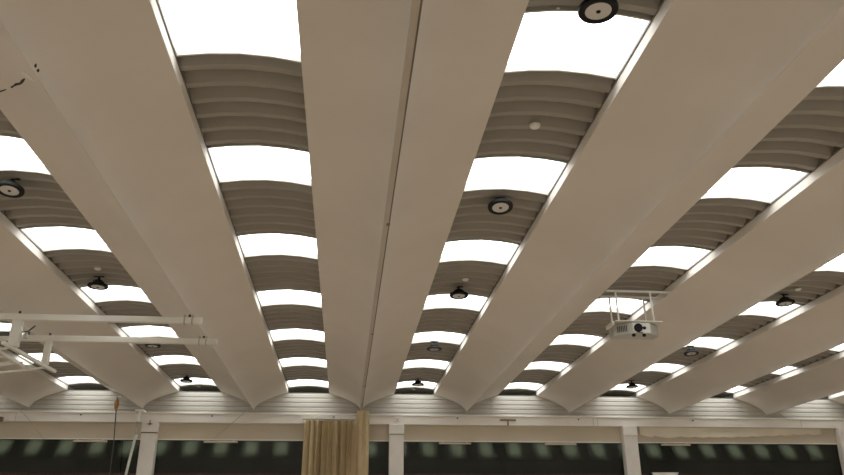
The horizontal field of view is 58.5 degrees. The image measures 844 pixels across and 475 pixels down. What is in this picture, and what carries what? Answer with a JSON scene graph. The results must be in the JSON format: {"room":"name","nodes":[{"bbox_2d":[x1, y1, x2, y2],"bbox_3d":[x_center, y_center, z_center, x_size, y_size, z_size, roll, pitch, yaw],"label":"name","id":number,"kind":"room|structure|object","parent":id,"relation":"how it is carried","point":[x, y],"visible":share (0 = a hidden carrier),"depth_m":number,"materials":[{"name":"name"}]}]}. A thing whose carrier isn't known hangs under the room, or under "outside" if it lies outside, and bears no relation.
{"room":"sports hall","nodes":[
{"label":"sports hall","id":0,"kind":"room"},
{"bbox_2d":[0,321,107,389],"bbox_3d":[-8.016,-0.488,9.879,1.194,0.192,25.400,2,-22,-5],"label":"ceiling panel","id":1,"kind":"object","parent":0,"point":[62,369],"visible":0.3,"depth_m":19.06,"materials":[{"name":"paint"}]},
{"bbox_2d":[0,322,22,334],"bbox_3d":[-8.622,1.859,15.597,1.154,0.168,0.900,2,-22,-5],"label":"skylight","id":2,"kind":"object","parent":1,"relation":"attached to","point":[4,326],"visible":0.14,"depth_m":15.79,"materials":[{"name":"white glass"}]},
{"bbox_2d":[17,352,68,363],"bbox_3d":[-8.877,2.840,17.997,1.154,0.168,0.900,2,-22,-5],"label":"skylight","id":3,"kind":"object","parent":1,"relation":"attached to","point":[54,357],"visible":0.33,"depth_m":18.28,"materials":[{"name":"white plastic"}]},
{"bbox_2d":[57,376,99,384],"bbox_3d":[-9.131,3.821,20.396,1.154,0.168,0.900,2,-22,-5],"label":"skylight","id":4,"kind":"object","parent":1,"relation":"attached to","point":[69,380],"visible":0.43,"depth_m":20.70,"materials":[{"name":"white glass"}]},
{"bbox_2d":[0,212,179,408],"bbox_3d":[-6.484,-0.212,9.523,1.846,0.615,24.632,2,-22,-5],"label":"roof beam","id":5,"kind":"structure","parent":1,"relation":"attached to","point":[30,283],"depth_m":13.72,"materials":[{"name":"paint"}]},
{"bbox_2d":[0,311,217,373],"bbox_3d":[-7.452,1.867,12.412,7.740,0.989,2.072,2,-22,-5],"label":"frame","id":6,"kind":"object","parent":5,"relation":"attached to","point":[14,336],"visible":1,"depth_m":12.19,"materials":[{"name":"beige metal"}]},
{"bbox_2d":[109,395,120,474],"bbox_3d":[-8.187,5.460,19.850,0.154,2.590,0.123,-11,-24,23],"label":"pull cord","id":7,"kind":"object","parent":5,"relation":"hanging from","point":[116,403],"visible":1,"depth_m":20.11,"materials":[{"name":"orange fabric"}]},
{"bbox_2d":[0,110,219,390],"bbox_3d":[-5.030,-0.393,10.157,1.194,0.192,25.400,2,-22,-5],"label":"ceiling panel","id":8,"kind":"object","parent":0,"point":[44,202],"visible":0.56,"depth_m":11.67,"materials":[{"name":"paint"}]},
{"bbox_2d":[0,178,24,197],"bbox_3d":[-5.021,-0.644,9.207,0.330,0.213,0.330,-18,-28,36],"label":"ceiling lamp","id":9,"kind":"object","parent":8,"relation":"attached to","point":[8,188],"visible":1,"depth_m":9.17,"materials":[{"name":"black metal"}]},
{"bbox_2d":[0,186,18,194],"bbox_3d":[-5.021,-0.580,9.180,0.239,0.052,0.237,2,-22,-5],"label":"diffuser","id":10,"kind":"object","parent":9,"relation":"attached to","point":[4,190],"depth_m":9.17,"materials":[{"name":"white plastic"}]},
{"bbox_2d":[0,133,50,174],"bbox_3d":[-4.873,-0.990,8.676,1.154,0.168,0.900,2,-22,-5],"label":"skylight","id":11,"kind":"object","parent":8,"relation":"attached to","point":[15,153],"visible":0.46,"depth_m":8.93,"materials":[{"name":"white glass"}]},
{"bbox_2d":[20,225,111,252],"bbox_3d":[-5.128,-0.009,11.075,1.154,0.168,0.900,2,-22,-5],"label":"skylight","id":12,"kind":"object","parent":8,"relation":"attached to","point":[47,237],"visible":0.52,"depth_m":11.23,"materials":[{"name":"white glass"}]},
{"bbox_2d":[87,276,107,289],"bbox_3d":[-5.417,0.747,12.625,0.331,0.195,0.331,2,-22,-5],"label":"ceiling lamp","id":13,"kind":"object","parent":8,"relation":"attached to","point":[97,284],"visible":1,"depth_m":12.56,"materials":[{"name":"black metal"}]},
{"bbox_2d":[91,285,104,288],"bbox_3d":[-5.416,0.819,12.595,0.238,0.024,0.238,-7,-23,15],"label":"diffuser","id":14,"kind":"object","parent":13,"relation":"attached to","point":[92,286],"depth_m":12.57,"materials":[{"name":"white plastic"}]},
{"bbox_2d":[79,284,150,302],"bbox_3d":[-5.382,0.972,13.475,1.154,0.168,0.900,2,-22,-5],"label":"skylight","id":15,"kind":"object","parent":8,"relation":"attached to","point":[115,292],"visible":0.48,"depth_m":13.73,"materials":[{"name":"white glass"}]},
{"bbox_2d":[0,0,287,409],"bbox_3d":[-3.498,-0.117,9.801,1.846,0.615,24.632,2,-22,-5],"label":"roof beam","id":16,"kind":"structure","parent":8,"relation":"attached to","point":[96,89],"depth_m":8.02,"materials":[{"name":"paint"}]},
{"bbox_2d":[120,325,178,337],"bbox_3d":[-5.637,1.954,15.875,1.154,0.168,0.900,2,-22,-5],"label":"skylight","id":17,"kind":"object","parent":8,"relation":"attached to","point":[133,330],"visible":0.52,"depth_m":16.12,"materials":[{"name":"white glass"}]},
{"bbox_2d":[145,344,160,347],"bbox_3d":[-5.833,2.276,16.363,0.331,0.195,0.331,2,-22,-5],"label":"ceiling lamp","id":18,"kind":"object","parent":8,"relation":"attached to","point":[146,345],"visible":0.61,"depth_m":16.30,"materials":[{"name":"black metal"}]},
{"bbox_2d":[151,355,199,365],"bbox_3d":[-5.891,2.935,18.274,1.154,0.168,0.900,2,-22,-5],"label":"skylight","id":19,"kind":"object","parent":8,"relation":"attached to","point":[160,359],"visible":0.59,"depth_m":18.59,"materials":[{"name":"white glass"}]},
{"bbox_2d":[180,375,192,382],"bbox_3d":[-6.204,3.707,19.863,0.331,0.195,0.331,2,-22,-5],"label":"ceiling lamp","id":20,"kind":"object","parent":8,"relation":"attached to","point":[186,379],"visible":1,"depth_m":19.79,"materials":[{"name":"black metal"}]},
{"bbox_2d":[173,377,215,385],"bbox_3d":[-6.146,3.916,20.674,1.154,0.168,0.900,2,-22,-5],"label":"skylight","id":21,"kind":"object","parent":8,"relation":"attached to","point":[205,381],"visible":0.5,"depth_m":21.02,"materials":[{"name":"white glass"}]},
{"bbox_2d":[156,0,328,392],"bbox_3d":[-2.045,-0.298,10.435,1.194,0.192,25.400,2,-22,-5],"label":"ceiling panel","id":22,"kind":"object","parent":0,"point":[233,98],"visible":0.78,"depth_m":8.45,"materials":[{"name":"paint"}]},
{"bbox_2d":[159,0,300,62],"bbox_3d":[-1.633,-1.877,6.554,1.154,0.168,0.900,2,-22,-5],"label":"skylight","id":23,"kind":"object","parent":22,"relation":"attached to","point":[259,28],"visible":0.85,"depth_m":6.70,"materials":[{"name":"white plastic"}]},
{"bbox_2d":[208,143,311,186],"bbox_3d":[-1.888,-0.895,8.954,1.154,0.168,0.900,2,-22,-5],"label":"skylight","id":24,"kind":"object","parent":22,"relation":"attached to","point":[233,162],"visible":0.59,"depth_m":9.07,"materials":[{"name":"white glass"}]},
{"bbox_2d":[237,232,317,259],"bbox_3d":[-2.142,0.086,11.353,1.154,0.168,0.900,2,-22,-5],"label":"skylight","id":25,"kind":"object","parent":22,"relation":"attached to","point":[253,244],"visible":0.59,"depth_m":11.53,"materials":[{"name":"white glass"}]},
{"bbox_2d":[256,288,321,307],"bbox_3d":[-2.397,1.067,13.753,1.154,0.168,0.900,2,-22,-5],"label":"skylight","id":26,"kind":"object","parent":22,"relation":"attached to","point":[268,297],"visible":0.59,"depth_m":13.99,"materials":[{"name":"white glass"}]},
{"bbox_2d":[269,328,324,341],"bbox_3d":[-2.651,2.048,16.153,1.154,0.168,0.900,2,-22,-5],"label":"skylight","id":27,"kind":"object","parent":22,"relation":"attached to","point":[283,333],"visible":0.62,"depth_m":16.44,"materials":[{"name":"white glass"}]},
{"bbox_2d":[279,357,326,367],"bbox_3d":[-2.906,3.030,18.552,1.154,0.168,0.900,2,-22,-5],"label":"skylight","id":28,"kind":"object","parent":22,"relation":"attached to","point":[290,361],"visible":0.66,"depth_m":18.89,"materials":[{"name":"white glass"}]},
{"bbox_2d":[287,379,328,387],"bbox_3d":[-3.160,4.011,20.952,1.154,0.168,0.900,2,-22,-5],"label":"skylight","id":29,"kind":"object","parent":22,"relation":"attached to","point":[297,382],"visible":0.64,"depth_m":21.30,"materials":[{"name":"white glass"}]},
{"bbox_2d":[296,0,528,410],"bbox_3d":[-0.513,-0.022,10.079,1.846,0.615,24.632,2,-22,-5],"label":"roof beam","id":30,"kind":"structure","parent":22,"relation":"attached to","point":[352,52],"depth_m":7.82,"materials":[{"name":"paint"}]},
{"bbox_2d":[360,0,422,409],"bbox_3d":[-0.504,0.204,9.633,0.074,0.059,23.900,2,-22,-5],"label":"track","id":31,"kind":"object","parent":30,"relation":"attached to","point":[416,6],"visible":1,"depth_m":7.05,"materials":[{"name":"metal"}]},
{"bbox_2d":[0,472,837,474],"bbox_3d":[1.276,8.209,20.444,32.600,3.440,0.300,2,-22,-5],"label":"wall","id":32,"kind":"structure","parent":0,"point":[8,473],"depth_m":20.51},
{"bbox_2d":[0,439,139,472],"bbox_3d":[-11.147,5.757,19.912,7.600,0.840,0.070,2,-22,-5],"label":"window","id":33,"kind":"structure","parent":32,"relation":"in","point":[16,455],"depth_m":20.06,"materials":[{"name":"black glass"}]},
{"bbox_2d":[154,440,388,472],"bbox_3d":[-4.042,5.983,20.573,6.640,0.840,0.070,2,-22,-5],"label":"window","id":34,"kind":"structure","parent":32,"relation":"in","point":[172,456],"depth_m":20.47,"materials":[{"name":"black glass"}]},
{"bbox_2d":[0,473,758,474],"bbox_3d":[1.323,8.148,20.284,32.660,3.430,0.050,2,-22,-5],"label":"cladding","id":35,"kind":"object","parent":32,"relation":"attached to","point":[0,473],"visible":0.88,"depth_m":20.33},
{"bbox_2d":[652,472,678,474],"bbox_3d":[6.885,7.011,21.208,0.760,0.770,0.070,2,-22,-5],"label":"sign board","id":36,"kind":"object","parent":35,"relation":"attached to","point":[653,473],"visible":1,"depth_m":21.31,"materials":[{"name":"white plastic"}]},
{"bbox_2d":[404,442,623,473],"bbox_3d":[2.596,6.194,21.191,6.660,0.840,0.070,2,-22,-5],"label":"window","id":37,"kind":"structure","parent":32,"relation":"in","point":[419,457],"depth_m":21.18,"materials":[{"name":"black glass"}]},
{"bbox_2d":[638,443,842,473],"bbox_3d":[9.175,6.403,21.803,6.520,0.840,0.070,2,-22,-5],"label":"window","id":38,"kind":"structure","parent":32,"relation":"in","point":[654,457],"depth_m":21.79,"materials":[{"name":"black glass"}]},
{"bbox_2d":[0,390,843,418],"bbox_3d":[1.267,4.850,21.686,32.600,0.638,0.060,2,-22,-5],"label":"wall","id":39,"kind":"structure","parent":0,"point":[67,400],"depth_m":21.52,"materials":[{"name":"white paint"}]},
{"bbox_2d":[0,410,843,428],"bbox_3d":[1.286,5.190,21.365,32.600,0.275,0.280,2,-22,-5],"label":"beam","id":40,"kind":"structure","parent":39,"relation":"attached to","point":[9,415],"depth_m":21.17,"materials":[{"name":"paint"}]},
{"bbox_2d":[124,409,145,474],"bbox_3d":[-7.630,5.634,19.923,0.325,2.124,0.300,2,-22,-5],"label":"rod","id":41,"kind":"object","parent":40,"relation":"attached to","point":[139,411],"visible":1,"depth_m":19.91,"materials":[{"name":"white metal"}]},
{"bbox_2d":[302,418,355,419],"bbox_3d":[-2.563,5.006,20.782,1.460,0.020,0.179,2,-22,-5],"label":"strip","id":42,"kind":"object","parent":40,"relation":"attached to","point":[302,418],"visible":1,"depth_m":20.76,"materials":[{"name":"white metal"}]},
{"bbox_2d":[301,411,369,474],"bbox_3d":[-2.322,7.109,19.853,1.780,4.990,0.330,0,-22,-1],"label":"curtain","id":43,"kind":"object","parent":42,"relation":"hanging from","point":[330,447],"visible":1,"depth_m":20.41,"materials":[{"name":"beige fabric"}]},
{"bbox_2d":[0,422,836,443],"bbox_3d":[1.276,5.543,21.344,32.600,0.495,0.150,2,-22,-5],"label":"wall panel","id":44,"kind":"object","parent":40,"relation":"attached to","point":[7,429],"visible":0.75,"depth_m":21.08,"materials":[{"name":"beige paint"}]},
{"bbox_2d":[13,402,43,437],"bbox_3d":[-10.463,4.863,20.059,0.921,0.930,0.054,10,-24,-23],"label":"wire","id":45,"kind":"object","parent":44,"relation":"hanging from","point":[13,402],"visible":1,"depth_m":20.06,"materials":[{"name":"paint"}]},
{"bbox_2d":[73,439,106,441],"bbox_3d":[-8.875,5.433,20.171,0.870,0.070,0.070,2,-22,-5],"label":"strip","id":46,"kind":"object","parent":44,"relation":"attached to","point":[76,440],"visible":1,"depth_m":20.13,"materials":[{"name":"white metal"}]},
{"bbox_2d":[204,440,237,442],"bbox_3d":[-5.467,5.542,20.488,0.900,0.070,0.070,2,-22,-5],"label":"strip","id":47,"kind":"object","parent":44,"relation":"attached to","point":[207,441],"visible":1,"depth_m":20.45,"materials":[{"name":"white metal"}]},
{"bbox_2d":[0,438,837,443],"bbox_3d":[1.286,5.728,21.180,32.600,0.030,0.015,2,-22,-5],"label":"edging","id":48,"kind":"object","parent":44,"relation":"attached to","point":[0,438],"visible":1,"depth_m":21.11,"materials":[{"name":"white metal"}]},
{"bbox_2d":[439,441,470,443],"bbox_3d":[0.922,5.744,21.083,0.900,0.070,0.070,2,-22,-5],"label":"strip","id":49,"kind":"object","parent":44,"relation":"attached to","point":[442,442],"visible":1,"depth_m":21.04,"materials":[{"name":"white metal"}]},
{"bbox_2d":[545,442,576,444],"bbox_3d":[3.928,5.840,21.363,0.900,0.070,0.070,2,-22,-5],"label":"strip","id":50,"kind":"object","parent":44,"relation":"attached to","point":[548,443],"visible":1,"depth_m":21.32,"materials":[{"name":"white metal"}]},
{"bbox_2d":[661,443,690,445],"bbox_3d":[7.292,5.947,21.676,0.860,0.070,0.070,2,-22,-5],"label":"strip","id":51,"kind":"object","parent":44,"relation":"attached to","point":[663,444],"visible":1,"depth_m":21.64,"materials":[{"name":"white metal"}]},
{"bbox_2d":[500,419,515,425],"bbox_3d":[2.433,5.232,21.335,0.460,0.172,0.020,2,-22,-5],"label":"bracket","id":52,"kind":"object","parent":40,"relation":"attached to","point":[507,420],"visible":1,"depth_m":21.34,"materials":[{"name":"metal"}]},
{"bbox_2d":[639,427,820,437],"bbox_3d":[9.012,5.699,21.952,5.520,0.306,0.030,2,-22,-5],"label":"valance","id":53,"kind":"object","parent":40,"relation":"hanging from","point":[664,432],"visible":1,"depth_m":21.93,"materials":[{"name":"beige fabric"}]},
{"bbox_2d":[67,386,827,398],"bbox_3d":[1.187,4.871,22.532,32.600,1.400,0.150,2,-22,-5],"label":"wall","id":54,"kind":"structure","parent":0,"point":[69,388],"depth_m":22.37,"materials":[{"name":"grey metal"}]},
{"bbox_2d":[81,472,842,474],"bbox_3d":[1.187,6.204,22.079,32.600,1.610,1.200,2,-22,-5],"label":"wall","id":55,"kind":"structure","parent":0,"point":[81,472],"depth_m":21.26,"materials":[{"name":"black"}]},
{"bbox_2d":[394,0,664,393],"bbox_3d":[0.941,-0.203,10.713,1.194,0.192,25.400,2,-22,-5],"label":"ceiling panel","id":56,"kind":"object","parent":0,"point":[565,105],"visible":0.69,"depth_m":8.67,"materials":[{"name":"paint"}]},
{"bbox_2d":[396,381,436,388],"bbox_3d":[-0.174,4.106,21.230,1.154,0.168,0.900,2,-22,-5],"label":"skylight","id":57,"kind":"object","parent":56,"relation":"attached to","point":[405,384],"visible":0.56,"depth_m":21.58,"materials":[{"name":"white glass"}]},
{"bbox_2d":[412,378,423,385],"bbox_3d":[-0.109,3.920,20.477,0.331,0.195,0.331,2,-22,-5],"label":"ceiling lamp","id":58,"kind":"object","parent":56,"relation":"attached to","point":[417,382],"visible":1,"depth_m":20.39,"materials":[{"name":"black metal"}]},
{"bbox_2d":[403,359,448,369],"bbox_3d":[0.080,3.124,18.830,1.154,0.168,0.900,2,-22,-5],"label":"skylight","id":59,"kind":"object","parent":56,"relation":"attached to","point":[416,363],"visible":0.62,"depth_m":19.17,"materials":[{"name":"white plastic"}]},
{"bbox_2d":[411,331,465,344],"bbox_3d":[0.334,2.143,16.430,1.154,0.168,0.900,2,-22,-5],"label":"skylight","id":60,"kind":"object","parent":56,"relation":"attached to","point":[426,336],"visible":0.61,"depth_m":16.72,"materials":[{"name":"white glass"}]},
{"bbox_2d":[427,341,441,350],"bbox_3d":[0.273,2.409,16.782,0.331,0.195,0.331,2,-22,-5],"label":"ceiling lamp","id":61,"kind":"object","parent":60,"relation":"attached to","point":[433,347],"visible":1,"depth_m":16.72,"materials":[{"name":"black metal"}]},
{"bbox_2d":[423,293,487,311],"bbox_3d":[0.589,1.162,14.031,1.154,0.168,0.900,2,-22,-5],"label":"skylight","id":62,"kind":"object","parent":56,"relation":"attached to","point":[474,302],"visible":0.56,"depth_m":14.32,"materials":[{"name":"white glass"}]},
{"bbox_2d":[449,286,467,298],"bbox_3d":[0.643,0.944,13.197,0.331,0.200,0.331,-18,-28,36],"label":"ceiling lamp","id":63,"kind":"object","parent":56,"relation":"attached to","point":[458,293],"visible":1,"depth_m":13.13,"materials":[{"name":"black metal"}]},
{"bbox_2d":[453,294,464,297],"bbox_3d":[0.644,1.014,13.168,0.238,0.034,0.238,0,-22,-1],"label":"diffuser","id":64,"kind":"object","parent":63,"relation":"attached to","point":[454,295],"depth_m":13.14,"materials":[{"name":"white plastic"}]},
{"bbox_2d":[439,238,518,264],"bbox_3d":[0.843,0.181,11.631,1.154,0.168,0.900,2,-22,-5],"label":"skylight","id":65,"kind":"object","parent":56,"relation":"attached to","point":[470,249],"visible":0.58,"depth_m":11.81,"materials":[{"name":"white glass"}]},
{"bbox_2d":[488,197,512,214],"bbox_3d":[1.018,-0.457,9.814,0.328,0.220,0.328,-18,-28,36],"label":"ceiling lamp","id":66,"kind":"object","parent":56,"relation":"attached to","point":[501,205],"visible":1,"depth_m":9.76,"materials":[{"name":"black metal"}]},
{"bbox_2d":[492,203,508,211],"bbox_3d":[1.018,-0.397,9.789,0.239,0.063,0.235,2,-22,-5],"label":"diffuser","id":67,"kind":"object","parent":66,"relation":"attached to","point":[496,207],"depth_m":9.77,"materials":[{"name":"white plastic"}]},
{"bbox_2d":[464,154,567,194],"bbox_3d":[1.098,-0.801,9.232,1.154,0.168,0.900,2,-22,-5],"label":"skylight","id":68,"kind":"object","parent":56,"relation":"attached to","point":[537,174],"visible":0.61,"depth_m":9.35,"materials":[{"name":"white glass"}]},
{"bbox_2d":[529,122,540,129],"bbox_3d":[1.222,-1.208,8.157,0.126,0.044,0.126,2,-22,-5],"label":"smoke detector","id":69,"kind":"object","parent":56,"relation":"attached to","point":[535,125],"visible":1,"depth_m":8.13,"materials":[{"name":"white plastic"}]},
{"bbox_2d":[504,5,651,79],"bbox_3d":[1.352,-1.782,6.832,1.154,0.168,0.900,2,-22,-5],"label":"skylight","id":70,"kind":"object","parent":56,"relation":"attached to","point":[549,38],"visible":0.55,"depth_m":6.92,"materials":[{"name":"white plastic"}]},
{"bbox_2d":[578,0,618,23],"bbox_3d":[1.437,-1.925,6.183,0.331,0.195,0.331,2,-22,-5],"label":"ceiling lamp","id":71,"kind":"object","parent":56,"relation":"attached to","point":[589,11],"visible":1,"depth_m":6.14,"materials":[{"name":"black metal"}]},
{"bbox_2d":[585,3,611,19],"bbox_3d":[1.438,-1.853,6.154,0.238,0.024,0.238,-7,-23,15],"label":"diffuser","id":72,"kind":"object","parent":71,"relation":"attached to","point":[593,11],"depth_m":6.15,"materials":[{"name":"white plastic"}]},
{"bbox_2d":[434,0,843,411],"bbox_3d":[2.473,0.073,10.356,1.846,0.615,24.632,2,-22,-5],"label":"roof beam","id":73,"kind":"structure","parent":56,"relation":"attached to","point":[706,81],"depth_m":7.96,"materials":[{"name":"paint"}]},
{"bbox_2d":[600,290,670,329],"bbox_3d":[3.696,1.264,12.978,1.145,0.606,0.460,2,-22,-5],"label":"mount","id":74,"kind":"object","parent":73,"relation":"hanging from","point":[612,323],"visible":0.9,"depth_m":12.89,"materials":[{"name":"beige metal"}]},
{"bbox_2d":[609,322,657,339],"bbox_3d":[3.630,1.594,12.790,0.780,0.244,0.445,2,-22,-5],"label":"projector","id":75,"kind":"object","parent":74,"relation":"hanging from","point":[632,330],"visible":1,"depth_m":12.70,"materials":[{"name":"grey plastic"}]},
{"bbox_2d":[617,325,626,332],"bbox_3d":[3.376,1.543,12.707,0.165,0.100,0.012,-13,-25,28],"label":"vent","id":76,"kind":"object","parent":75,"relation":"attached to","point":[620,328],"depth_m":12.71,"materials":[{"name":"white plastic"}]},
{"bbox_2d":[499,87,843,395],"bbox_3d":[3.927,-0.109,10.991,1.194,0.192,25.400,2,-22,-5],"label":"ceiling panel","id":77,"kind":"object","parent":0,"point":[809,135],"visible":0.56,"depth_m":10.33,"materials":[{"name":"paint"}]},
{"bbox_2d":[503,382,543,390],"bbox_3d":[2.811,4.200,21.508,1.154,0.168,0.900,2,-22,-5],"label":"skylight","id":78,"kind":"object","parent":77,"relation":"attached to","point":[516,385],"visible":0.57,"depth_m":21.88,"materials":[{"name":"white glass"}]},
{"bbox_2d":[524,361,569,371],"bbox_3d":[3.066,3.219,19.108,1.154,0.168,0.900,2,-22,-5],"label":"skylight","id":79,"kind":"object","parent":77,"relation":"attached to","point":[544,365],"visible":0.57,"depth_m":19.44,"materials":[{"name":"white plastic"}]},
{"bbox_2d":[549,334,602,346],"bbox_3d":[3.320,2.238,16.708,1.154,0.168,0.900,2,-22,-5],"label":"skylight","id":80,"kind":"object","parent":77,"relation":"attached to","point":[587,340],"visible":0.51,"depth_m":17.00,"materials":[{"name":"white plastic"}]},
{"bbox_2d":[583,298,647,314],"bbox_3d":[3.575,1.257,14.309,1.154,0.168,0.900,2,-22,-5],"label":"skylight","id":81,"kind":"object","parent":77,"relation":"attached to","point":[627,306],"visible":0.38,"depth_m":14.57,"materials":[{"name":"white plastic"}]},
{"bbox_2d":[630,244,711,269],"bbox_3d":[3.829,0.275,11.909,1.154,0.168,0.900,2,-22,-5],"label":"skylight","id":82,"kind":"object","parent":77,"relation":"attached to","point":[677,256],"visible":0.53,"depth_m":12.09,"materials":[{"name":"white plastic"}]},
{"bbox_2d":[536,148,843,412],"bbox_3d":[5.458,0.168,10.634,1.846,0.615,24.632,2,-22,-5],"label":"roof beam","id":83,"kind":"structure","parent":77,"relation":"attached to","point":[802,231],"depth_m":11.83,"materials":[{"name":"paint"}]},
{"bbox_2d":[701,164,809,203],"bbox_3d":[4.083,-0.706,9.509,1.154,0.168,0.900,2,-22,-5],"label":"skylight","id":84,"kind":"object","parent":77,"relation":"attached to","point":[764,183],"visible":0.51,"depth_m":9.63,"materials":[{"name":"white glass"}]},
{"bbox_2d":[815,60,843,87],"bbox_3d":[4.338,-1.687,7.110,1.154,0.168,0.900,2,-22,-5],"label":"skylight","id":85,"kind":"object","parent":77,"relation":"attached to","point":[835,78],"visible":0.3,"depth_m":7.47,"materials":[{"name":"white glass"}]},
{"bbox_2d":[602,271,843,396],"bbox_3d":[6.912,-0.014,11.269,1.194,0.192,25.400,2,-22,-5],"label":"ceiling panel","id":86,"kind":"object","parent":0,"point":[816,284],"visible":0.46,"depth_m":15.63,"materials":[{"name":"paint"}]},
{"bbox_2d":[610,383,646,391],"bbox_3d":[5.797,4.295,21.785,1.154,0.168,0.900,2,-22,-5],"label":"skylight","id":87,"kind":"object","parent":86,"relation":"attached to","point":[620,386],"visible":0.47,"depth_m":22.18,"materials":[{"name":"white glass"}]},
{"bbox_2d":[626,380,637,387],"bbox_3d":[5.829,4.070,20.936,0.331,0.195,0.331,2,-22,-5],"label":"ceiling lamp","id":88,"kind":"object","parent":86,"relation":"attached to","point":[631,385],"visible":1,"depth_m":20.85,"materials":[{"name":"black metal"}]},
{"bbox_2d":[643,363,685,373],"bbox_3d":[6.051,3.314,19.386,1.154,0.168,0.900,2,-22,-5],"label":"skylight","id":89,"kind":"object","parent":86,"relation":"attached to","point":[660,367],"visible":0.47,"depth_m":19.69,"materials":[{"name":"white plastic"}]},
{"bbox_2d":[684,336,735,349],"bbox_3d":[6.306,2.333,16.986,1.154,0.168,0.900,2,-22,-5],"label":"skylight","id":90,"kind":"object","parent":86,"relation":"attached to","point":[712,342],"visible":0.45,"depth_m":17.24,"materials":[{"name":"white plastic"}]},
{"bbox_2d":[684,346,698,355],"bbox_3d":[6.169,2.585,17.291,0.330,0.208,0.330,-18,-28,36],"label":"ceiling lamp","id":91,"kind":"object","parent":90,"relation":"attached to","point":[690,352],"visible":1,"depth_m":17.24,"materials":[{"name":"black metal"}]},
{"bbox_2d":[636,285,843,413],"bbox_3d":[8.444,0.263,10.912,1.846,0.615,24.632,2,-22,-5],"label":"roof beam","id":92,"kind":"structure","parent":86,"relation":"attached to","point":[816,327],"depth_m":16.51,"materials":[{"name":"paint"}]},
{"bbox_2d":[739,301,801,317],"bbox_3d":[6.560,1.351,14.586,1.154,0.168,0.900,2,-22,-5],"label":"skylight","id":93,"kind":"object","parent":86,"relation":"attached to","point":[764,308],"visible":0.41,"depth_m":14.87,"materials":[{"name":"white plastic"}]},
{"bbox_2d":[775,294,794,306],"bbox_3d":[6.604,1.126,13.733,0.331,0.200,0.331,-18,-28,36],"label":"ceiling lamp","id":94,"kind":"object","parent":86,"relation":"attached to","point":[784,301],"visible":1,"depth_m":13.68,"materials":[{"name":"black metal"}]},
{"bbox_2d":[779,302,791,305],"bbox_3d":[6.604,1.196,13.704,0.238,0.034,0.238,4,-23,-9],"label":"diffuser","id":95,"kind":"object","parent":94,"relation":"attached to","point":[780,303],"depth_m":13.69,"materials":[{"name":"white plastic"}]},
{"bbox_2d":[815,254,843,271],"bbox_3d":[6.815,0.370,12.187,1.154,0.168,0.900,2,-22,-5],"label":"skylight","id":96,"kind":"object","parent":86,"relation":"attached to","point":[837,264],"visible":0.27,"depth_m":12.57,"materials":[{"name":"white glass"}]},
{"bbox_2d":[713,350,843,397],"bbox_3d":[9.898,0.081,11.546,1.194,0.192,25.400,2,-22,-5],"label":"ceiling panel","id":97,"kind":"object","parent":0,"point":[828,353],"visible":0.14,"depth_m":19.56,"materials":[{"name":"paint"}]},
{"bbox_2d":[725,386,748,392],"bbox_3d":[8.782,4.390,22.063,1.154,0.168,0.900,2,-22,-5],"label":"skylight","id":98,"kind":"object","parent":97,"relation":"attached to","point":[737,388],"visible":0.18,"depth_m":22.30,"materials":[{"name":"white glass"}]},
{"bbox_2d":[770,366,798,374],"bbox_3d":[9.037,3.409,19.664,1.154,0.168,0.900,2,-22,-5],"label":"skylight","id":99,"kind":"object","parent":97,"relation":"attached to","point":[788,368],"visible":0.2,"depth_m":19.89,"materials":[{"name":"white glass"}]},
{"bbox_2d":[733,351,843,414],"bbox_3d":[11.430,0.357,11.190,1.846,0.615,24.632,2,-22,-5],"label":"roof beam","id":100,"kind":"structure","parent":97,"relation":"attached to","point":[822,378],"depth_m":20.05,"materials":[{"name":"paint"}]},
{"bbox_2d":[829,344,843,351],"bbox_3d":[9.291,2.428,17.264,1.154,0.168,0.900,2,-22,-5],"label":"skylight","id":101,"kind":"object","parent":97,"relation":"attached to","point":[839,348],"visible":0.12,"depth_m":17.68,"materials":[{"name":"white glass"}]},
{"bbox_3d":[2.490,5.251,8.403,32.600,0.200,24.950,2,-22,-5],"label":"floor","id":102,"kind":"structure","parent":0,"visible":0},
{"bbox_2d":[136,420,159,474],"bbox_3d":[-7.333,7.189,19.574,0.424,4.770,0.290,2,-22,-5],"label":"wall post","id":103,"kind":"object","parent":102,"relation":"on","point":[146,457],"visible":1,"depth_m":20.12,"materials":[{"name":"paint"}]},
{"bbox_2d":[388,416,403,474],"bbox_3d":[-0.706,7.322,20.233,0.424,4.945,0.270,2,-22,-5],"label":"wall post","id":104,"kind":"object","parent":102,"relation":"on","point":[396,430],"visible":1,"depth_m":20.75,"materials":[{"name":"paint"}]},
{"bbox_2d":[620,426,640,474],"bbox_3d":[5.942,7.637,20.809,0.424,4.720,0.270,2,-22,-5],"label":"wall post","id":105,"kind":"object","parent":102,"relation":"on","point":[631,460],"visible":1,"depth_m":21.36,"materials":[{"name":"paint"}]},
{"bbox_2d":[834,428,843,474],"bbox_3d":[12.451,7.844,21.415,0.424,4.720,0.270,2,-22,-5],"label":"wall post","id":106,"kind":"object","parent":102,"relation":"on","point":[839,432],"visible":1,"depth_m":22.08,"materials":[{"name":"paint"}]},
{"bbox_3d":[-11.001,-0.583,9.602,1.194,0.192,25.400,2,-22,-5],"label":"lining","id":107,"kind":"object","parent":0,"visible":0},
{"bbox_2d":[0,346,67,406],"bbox_3d":[-9.470,-0.306,9.245,1.846,0.615,24.632,2,-22,-5],"label":"roof beam","id":108,"kind":"structure","parent":107,"relation":"attached to","point":[25,388],"depth_m":19.19,"materials":[{"name":"paint"}]},
{"bbox_3d":[12.883,0.176,11.824,1.194,0.192,25.400,2,-22,-5],"label":"lining","id":109,"kind":"object","parent":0,"visible":0},
{"bbox_2d":[828,391,843,404],"bbox_3d":[14.415,0.452,11.468,1.846,0.615,24.632,2,-22,-5],"label":"roof beam","id":110,"kind":"structure","parent":109,"relation":"attached to","point":[838,397],"depth_m":22.54,"materials":[{"name":"paint"}]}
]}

